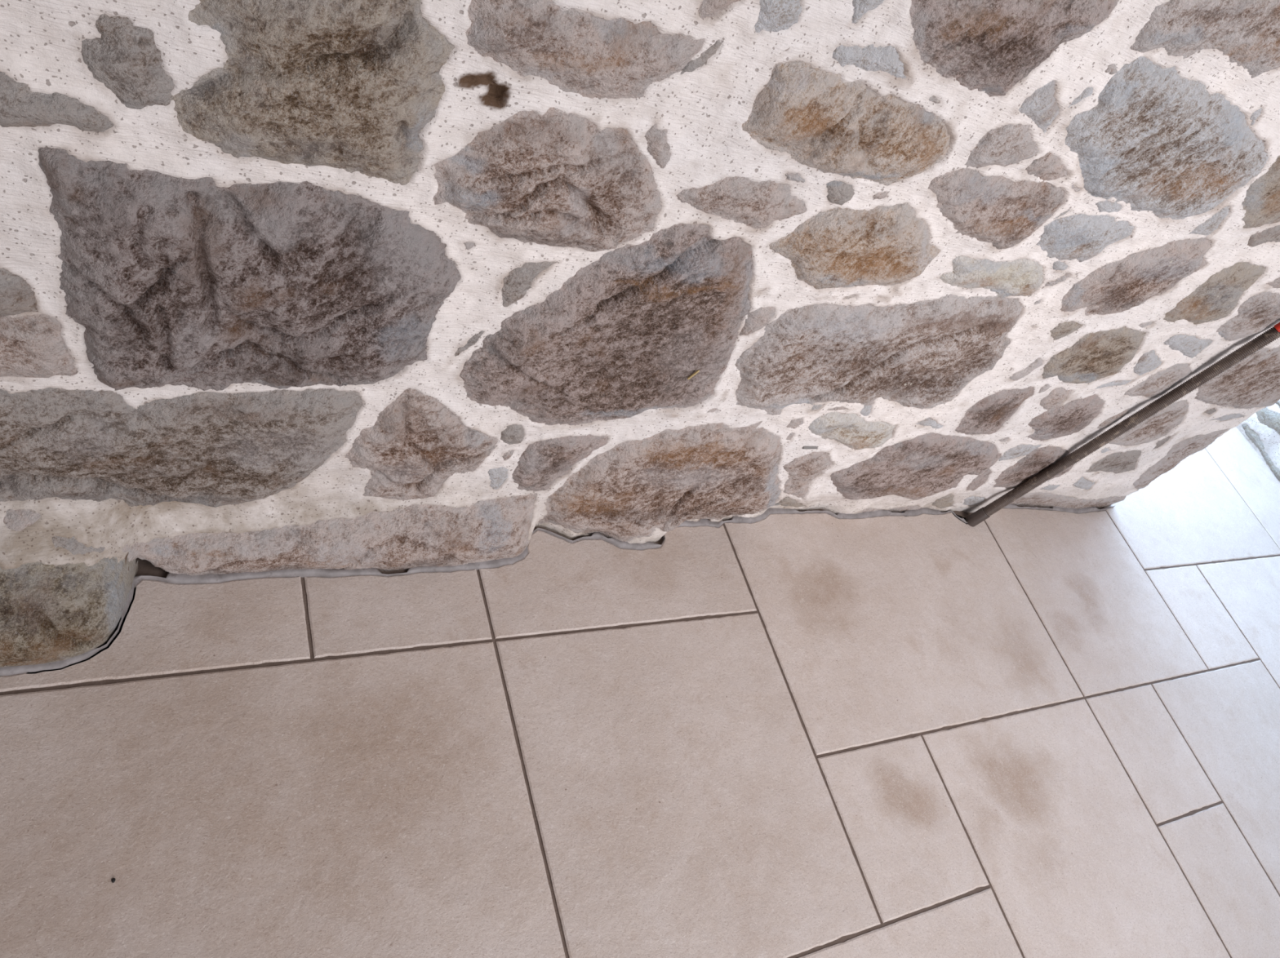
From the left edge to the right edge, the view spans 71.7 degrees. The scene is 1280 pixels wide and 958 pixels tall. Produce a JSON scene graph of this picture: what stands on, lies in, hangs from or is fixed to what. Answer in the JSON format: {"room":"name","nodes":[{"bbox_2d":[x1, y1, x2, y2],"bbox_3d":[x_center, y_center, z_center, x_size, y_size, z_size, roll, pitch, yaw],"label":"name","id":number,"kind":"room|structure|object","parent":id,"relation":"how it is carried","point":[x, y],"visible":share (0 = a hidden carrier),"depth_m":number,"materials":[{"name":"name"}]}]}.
{"room":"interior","nodes":[
{"label":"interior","id":0,"kind":"room"},
{"bbox_2d":[0,0,1279,675],"bbox_3d":[0.284,-0.552,0.466,2.963,2.352,0.632,-13,63,-36],"label":"wall","id":1,"kind":"structure","parent":0,"point":[288,288],"depth_m":0.84,"materials":[{"name":"grey stone"}]},
{"bbox_2d":[802,446,817,448],"bbox_3d":[0.242,-0.045,1.264,0.026,0.004,0.004,-1,56,-30],"label":"plug","id":2,"kind":"object","parent":1,"relation":"attached to","point":[803,447],"visible":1,"depth_m":1.26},
{"bbox_2d":[0,426,1279,957],"bbox_3d":[0.909,0.766,1.339,5.500,0.040,3.098,-1,56,-30],"label":"floor","id":3,"kind":"structure","parent":0,"point":[1017,733],"depth_m":1.16,"materials":[{"name":"tile"}]},
{"bbox_2d":[965,322,1279,527],"bbox_3d":[0.874,-0.132,1.469,0.228,0.780,0.025,-1,56,-30],"label":"pole","id":4,"kind":"object","parent":3,"relation":"on","point":[1247,349],"visible":1,"depth_m":1.50,"materials":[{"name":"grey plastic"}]},
{"bbox_2d":[1236,400,1279,481],"bbox_3d":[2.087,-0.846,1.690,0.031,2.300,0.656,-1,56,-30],"label":"wall","id":5,"kind":"structure","parent":0,"point":[1264,425],"depth_m":2.39,"materials":[{"name":"stone"}]}
]}

